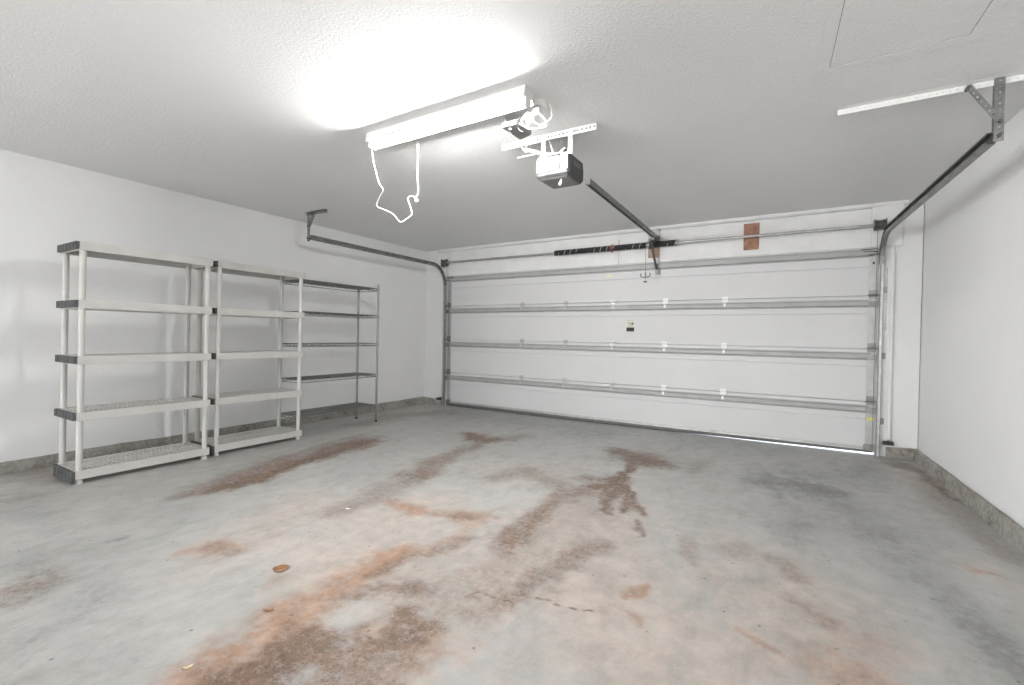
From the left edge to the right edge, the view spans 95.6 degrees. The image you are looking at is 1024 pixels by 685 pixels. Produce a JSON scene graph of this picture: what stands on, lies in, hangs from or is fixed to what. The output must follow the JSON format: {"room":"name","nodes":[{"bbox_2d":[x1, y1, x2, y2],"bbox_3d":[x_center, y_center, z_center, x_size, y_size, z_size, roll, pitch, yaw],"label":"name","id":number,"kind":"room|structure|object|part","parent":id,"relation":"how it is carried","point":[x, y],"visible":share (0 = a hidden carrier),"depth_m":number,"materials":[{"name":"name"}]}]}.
{"room":"garage","nodes":[
{"label":"garage","id":0,"kind":"room"},
{"bbox_2d":[0,149,425,461],"bbox_3d":[-5.032,-0.180,1.996,0.150,2.617,13.950,1,1,31],"label":"wall","id":1,"kind":"structure","parent":0,"point":[45,205],"depth_m":4.55,"materials":[{"name":"paint"}]},
{"bbox_2d":[0,396,424,474],"bbox_3d":[-4.979,0.988,1.939,0.050,0.126,13.600,1,1,31],"label":"baseboard","id":2,"kind":"structure","parent":1,"relation":"attached to","point":[7,467],"depth_m":4.53,"materials":[{"name":"concrete"}]},
{"bbox_2d":[0,403,1023,684],"bbox_3d":[-2.058,1.101,0.251,6.838,0.001,13.750,1,1,31],"label":"floor","id":3,"kind":"structure","parent":0,"point":[472,546],"depth_m":2.29,"materials":[{"name":"concrete"}]},
{"bbox_2d":[53,241,212,484],"bbox_3d":[-3.101,0.145,3.859,0.401,1.778,0.953,1,1,31],"label":"shelving","id":4,"kind":"object","parent":3,"relation":"on","point":[74,472],"visible":1,"depth_m":3.68,"materials":[{"name":"beige plastic"}]},
{"bbox_3d":[-3.468,0.173,3.594,0.048,1.717,0.066,1,1,31],"label":"post","id":5,"kind":"part","parent":4,"relation":"part of","materials":[{"name":"beige plastic"}]},
{"bbox_3d":[-3.169,0.181,3.413,0.048,1.717,0.066,1,1,31],"label":"post","id":6,"kind":"part","parent":4,"relation":"part of","materials":[{"name":"beige plastic"}]},
{"bbox_3d":[-3.114,0.967,3.872,0.401,0.062,0.907,1,1,31],"label":"shelf","id":7,"kind":"part","parent":4,"relation":"part of","materials":[{"name":"beige plastic"}]},
{"bbox_3d":[-3.104,0.539,3.871,0.401,0.062,0.907,1,1,31],"label":"shelf","id":8,"kind":"part","parent":4,"relation":"part of","materials":[{"name":"beige plastic"}]},
{"bbox_3d":[-3.095,0.125,3.869,0.401,0.062,0.907,1,1,31],"label":"shelf","id":9,"kind":"part","parent":4,"relation":"part of","materials":[{"name":"beige plastic"}]},
{"bbox_3d":[-3.085,-0.287,3.868,0.401,0.062,0.907,1,1,31],"label":"shelf","id":10,"kind":"part","parent":4,"relation":"part of","materials":[{"name":"beige plastic"}]},
{"bbox_3d":[-3.076,-0.713,3.867,0.401,0.062,0.907,1,1,31],"label":"shelf","id":11,"kind":"part","parent":4,"relation":"part of","materials":[{"name":"beige plastic"}]},
{"bbox_3d":[-3.027,0.170,4.321,0.048,1.717,0.066,1,1,31],"label":"post","id":12,"kind":"part","parent":4,"relation":"part of","materials":[{"name":"beige plastic"}]},
{"bbox_3d":[-2.728,0.177,4.139,0.048,1.717,0.066,1,1,31],"label":"post","id":13,"kind":"part","parent":4,"relation":"part of","materials":[{"name":"beige plastic"}]},
{"bbox_2d":[191,261,304,455],"bbox_3d":[-2.632,0.141,4.686,0.399,1.778,0.923,1,1,31],"label":"shelving","id":14,"kind":"object","parent":3,"relation":"on","point":[217,443],"visible":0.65,"depth_m":4.57,"materials":[{"name":"beige plastic"}]},
{"bbox_3d":[-2.991,0.169,4.433,0.048,1.717,0.066,1,1,31],"label":"post","id":15,"kind":"part","parent":14,"relation":"part of","materials":[{"name":"beige plastic"}]},
{"bbox_3d":[-2.694,0.176,4.253,0.048,1.717,0.066,1,1,31],"label":"post","id":16,"kind":"part","parent":14,"relation":"part of","materials":[{"name":"beige plastic"}]},
{"bbox_3d":[-2.645,0.963,4.699,0.399,0.062,0.877,1,1,31],"label":"shelf","id":17,"kind":"part","parent":14,"relation":"part of","materials":[{"name":"beige plastic"}]},
{"bbox_3d":[-2.635,0.535,4.697,0.399,0.062,0.877,1,1,31],"label":"shelf","id":18,"kind":"part","parent":14,"relation":"part of","materials":[{"name":"beige plastic"}]},
{"bbox_3d":[-2.616,-0.291,4.695,0.399,0.062,0.877,1,1,31],"label":"shelf","id":19,"kind":"part","parent":14,"relation":"part of","materials":[{"name":"beige plastic"}]},
{"bbox_3d":[-2.607,-0.717,4.693,0.399,0.062,0.877,1,1,31],"label":"shelf","id":20,"kind":"part","parent":14,"relation":"part of","materials":[{"name":"beige plastic"}]},
{"bbox_3d":[-2.626,0.121,4.696,0.399,0.062,0.877,1,1,31],"label":"shelf","id":21,"kind":"part","parent":14,"relation":"part of","materials":[{"name":"beige plastic"}]},
{"bbox_3d":[-2.565,0.166,5.134,0.048,1.717,0.066,1,1,31],"label":"post","id":22,"kind":"part","parent":14,"relation":"part of","materials":[{"name":"beige plastic"}]},
{"bbox_3d":[-2.268,0.173,4.953,0.048,1.717,0.066,1,1,31],"label":"post","id":23,"kind":"part","parent":14,"relation":"part of","materials":[{"name":"beige plastic"}]},
{"bbox_2d":[273,564,288,571],"bbox_3d":[-1.110,1.084,2.233,0.068,0.007,0.066,1,1,31],"label":"dried leaf","id":24,"kind":"object","parent":3,"relation":"on","point":[279,568],"visible":1,"depth_m":2.23,"materials":[{"name":"brown plant"}]},
{"bbox_2d":[279,279,379,421],"bbox_3d":[-2.191,0.138,5.649,0.407,1.772,1.145,1,1,31],"label":"wire shelving","id":25,"kind":"object","parent":3,"relation":"on","point":[356,405],"visible":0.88,"depth_m":5.71,"materials":[{"name":"silver metal"}]},
{"bbox_3d":[-2.205,0.823,5.654,0.381,0.040,1.107,1,1,31],"label":"wire shelf","id":26,"kind":"part","parent":25,"relation":"part of","materials":[{"name":"silver metal"}]},
{"bbox_3d":[-2.197,0.422,5.651,0.381,0.040,1.107,1,1,31],"label":"wire shelf","id":27,"kind":"part","parent":25,"relation":"part of","materials":[{"name":"silver metal"}]},
{"bbox_3d":[-2.189,0.026,5.648,0.381,0.040,1.107,1,1,31],"label":"wire shelf","id":28,"kind":"part","parent":25,"relation":"part of","materials":[{"name":"silver metal"}]},
{"bbox_3d":[-2.175,-0.684,5.643,0.381,0.040,1.107,1,1,31],"label":"wire shelf","id":29,"kind":"part","parent":25,"relation":"part of","materials":[{"name":"silver metal"}]},
{"bbox_3d":[-2.182,-0.334,5.646,0.381,0.040,1.107,1,1,31],"label":"wire shelf","id":30,"kind":"part","parent":25,"relation":"part of","materials":[{"name":"silver metal"}]},
{"bbox_3d":[-2.065,0.125,6.215,0.035,1.745,0.047,1,1,31],"label":"post","id":31,"kind":"part","parent":25,"relation":"part of","materials":[{"name":"silver metal"}]},
{"bbox_3d":[-1.747,0.133,6.022,0.035,1.745,0.047,1,1,31],"label":"post","id":32,"kind":"part","parent":25,"relation":"part of","materials":[{"name":"silver metal"}]},
{"bbox_2d":[0,0,1023,251],"bbox_3d":[-2.012,-1.474,0.154,7.170,0.120,13.950,1,1,31],"label":"ceiling","id":33,"kind":"structure","parent":0,"point":[703,110],"depth_m":2.77,"materials":[{"name":"white paint"}]},
{"bbox_2d":[365,84,533,222],"bbox_3d":[-0.413,-1.130,3.013,1.306,0.598,0.315,1,1,31],"label":"fluorescent light","id":34,"kind":"object","parent":33,"relation":"attached to","point":[520,97],"depth_m":2.84,"materials":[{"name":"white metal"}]},
{"bbox_3d":[-0.822,-1.140,3.271,0.334,0.598,0.120,1,1,-6],"label":"power cord","id":35,"kind":"part","parent":34,"relation":"part of","materials":[{"name":"white plastic"}]},
{"bbox_2d":[502,115,530,152],"bbox_3d":[0.043,-1.314,2.969,0.129,0.217,0.215,1,1,31],"label":"junction box","id":36,"kind":"object","parent":33,"relation":"hanging from","point":[513,127],"visible":0.92,"depth_m":2.94,"materials":[{"name":"grey metal"}]},
{"bbox_2d":[518,98,552,129],"bbox_3d":[0.106,-1.362,2.809,0.265,0.117,0.152,2,1,39],"label":"power cord","id":37,"kind":"object","parent":33,"relation":"attached to","point":[540,105],"visible":0.97,"depth_m":2.76,"materials":[{"name":"white plastic"}]},
{"bbox_2d":[502,122,659,282],"bbox_3d":[1.004,-1.069,4.443,0.715,0.711,3.033,1,1,31],"label":"garage door opener","id":38,"kind":"object","parent":33,"relation":"attached to","point":[561,169],"visible":0.99,"depth_m":3.18,"materials":[{"name":"grey plastic"}]},
{"bbox_3d":[0.346,-1.208,3.085,0.048,0.104,0.006,1,1,31],"label":"control panel","id":39,"kind":"part","parent":38,"relation":"part of","materials":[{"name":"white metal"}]},
{"bbox_3d":[0.497,-1.298,3.544,0.030,0.044,0.491,1,1,31],"label":"rail","id":40,"kind":"part","parent":38,"relation":"part of","materials":[{"name":"white metal"}]},
{"bbox_3d":[1.190,-1.276,4.684,0.044,0.083,2.223,1,1,31],"label":"rail","id":41,"kind":"part","parent":38,"relation":"part of","materials":[{"name":"metal"}]},
{"bbox_3d":[1.718,-1.066,5.629,0.032,0.341,0.212,2,1,38],"label":"door arm","id":42,"kind":"part","parent":38,"relation":"part of","materials":[{"name":"metal"}]},
{"bbox_2d":[816,0,1007,75],"bbox_3d":[1.619,-1.377,1.841,0.666,0.005,0.945,1,1,31],"label":"attic hatch","id":43,"kind":"object","parent":33,"relation":"attached to","point":[856,33],"visible":1,"depth_m":2.03,"materials":[{"name":"white paint"}]},
{"bbox_2d":[424,200,923,455],"bbox_3d":[1.295,-0.137,6.195,6.300,2.617,0.200,1,1,31],"label":"wall","id":44,"kind":"structure","parent":0,"point":[908,256],"depth_m":4.55,"materials":[{"name":"paint"}]},
{"bbox_2d":[306,209,445,405],"bbox_3d":[-1.610,-0.236,6.342,0.381,2.511,2.523,1,1,31],"label":"door track","id":45,"kind":"object","parent":44,"relation":"attached to","point":[313,213],"visible":1,"depth_m":6.52,"materials":[{"name":"metal"}]},
{"bbox_2d":[425,397,441,404],"bbox_3d":[-1.312,0.970,7.650,0.380,0.120,0.031,1,1,31],"label":"baseboard","id":46,"kind":"structure","parent":44,"relation":"attached to","point":[428,400],"depth_m":7.63,"materials":[{"name":"concrete"}]},
{"bbox_2d":[437,252,449,400],"bbox_3d":[-1.117,-0.244,7.528,0.250,2.417,0.028,1,1,31],"label":"trim","id":47,"kind":"structure","parent":44,"relation":"attached to","point":[446,255],"depth_m":7.49,"materials":[{"name":"white paint"}]},
{"bbox_2d":[648,230,660,257],"bbox_3d":[1.768,-1.233,5.773,0.142,0.365,0.022,1,1,31],"label":"board","id":48,"kind":"object","parent":44,"relation":"attached to","point":[656,249],"visible":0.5,"depth_m":5.75,"materials":[{"name":"brown wood"}]},
{"bbox_2d":[450,209,871,275],"bbox_3d":[1.306,-1.201,6.055,5.380,0.385,0.020,1,1,31],"label":"trim","id":49,"kind":"structure","parent":44,"relation":"attached to","point":[861,237],"depth_m":5.55,"materials":[{"name":"white paint"}]},
{"bbox_2d":[444,248,879,452],"bbox_3d":[1.293,0.039,6.064,5.570,2.067,0.117,1,1,31],"label":"door","id":50,"kind":"structure","parent":44,"relation":"in","point":[778,349],"depth_m":5.60,"materials":[{"name":"metal"}]},
{"bbox_2d":[626,327,633,331],"bbox_3d":[1.513,-0.167,5.943,0.100,0.053,0.001,1,1,31],"label":"sticker","id":51,"kind":"object","parent":50,"relation":"attached to","point":[628,329],"depth_m":5.94,"materials":[{"name":"black rubber"}]},
{"bbox_3d":[1.292,1.022,6.101,5.470,0.047,0.052,1,1,31],"label":"rail","id":52,"kind":"part","parent":50,"relation":"part of","materials":[{"name":"metal"}]},
{"bbox_2d":[441,218,887,435],"bbox_3d":[1.252,-0.206,5.998,5.588,2.420,0.136,1,1,31],"label":"bar","id":53,"kind":"object","parent":44,"relation":"attached to","point":[878,224],"visible":0.98,"depth_m":5.63,"materials":[{"name":"metal"}]},
{"bbox_2d":[437,200,908,252],"bbox_3d":[1.318,-1.422,6.037,5.910,0.042,0.036,1,1,31],"label":"trim","id":54,"kind":"structure","parent":44,"relation":"attached to","point":[905,202],"depth_m":5.46,"materials":[{"name":"white paint"}]},
{"bbox_2d":[743,223,759,249],"bbox_3d":[2.680,-1.185,5.200,0.155,0.295,0.015,1,1,31],"label":"wood block","id":55,"kind":"object","parent":44,"relation":"attached to","point":[752,228],"visible":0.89,"depth_m":5.19,"materials":[{"name":"brown wood"}]},
{"bbox_2d":[871,204,903,443],"bbox_3d":[3.690,-0.171,4.602,0.245,2.357,0.034,1,1,31],"label":"trim","id":56,"kind":"structure","parent":44,"relation":"attached to","point":[895,238],"depth_m":4.58,"materials":[{"name":"white paint"}]},
{"bbox_2d":[885,447,917,459],"bbox_3d":[3.804,1.091,4.538,0.240,0.129,0.033,1,1,31],"label":"baseboard","id":57,"kind":"structure","parent":44,"relation":"attached to","point":[891,452],"depth_m":4.54,"materials":[{"name":"concrete"}]},
{"bbox_2d":[917,107,1023,527],"bbox_3d":[0.720,-0.040,-1.414,0.150,2.617,13.813,1,1,29],"label":"wall","id":58,"kind":"structure","parent":0,"point":[971,407],"depth_m":3.22,"materials":[{"name":"paint"}]},
{"bbox_2d":[837,71,1023,456],"bbox_3d":[2.943,-0.125,3.587,0.915,2.511,2.507,1,1,31],"label":"door track","id":59,"kind":"object","parent":58,"relation":"attached to","point":[988,140],"visible":1,"depth_m":2.69,"materials":[{"name":"metal"}]},
{"bbox_2d":[882,440,894,445],"bbox_3d":[3.696,0.984,4.561,0.103,0.052,0.065,1,1,31],"label":"sensor","id":60,"kind":"object","parent":59,"relation":"attached to","point":[888,442],"visible":1,"depth_m":4.54,"materials":[{"name":"black plastic"}]},
{"bbox_2d":[913,449,1023,554],"bbox_3d":[0.570,1.091,-1.435,0.042,0.192,13.610,1,1,29],"label":"baseboard","id":61,"kind":"structure","parent":58,"relation":"attached to","point":[999,521],"depth_m":3.10,"materials":[{"name":"concrete"}]}
]}

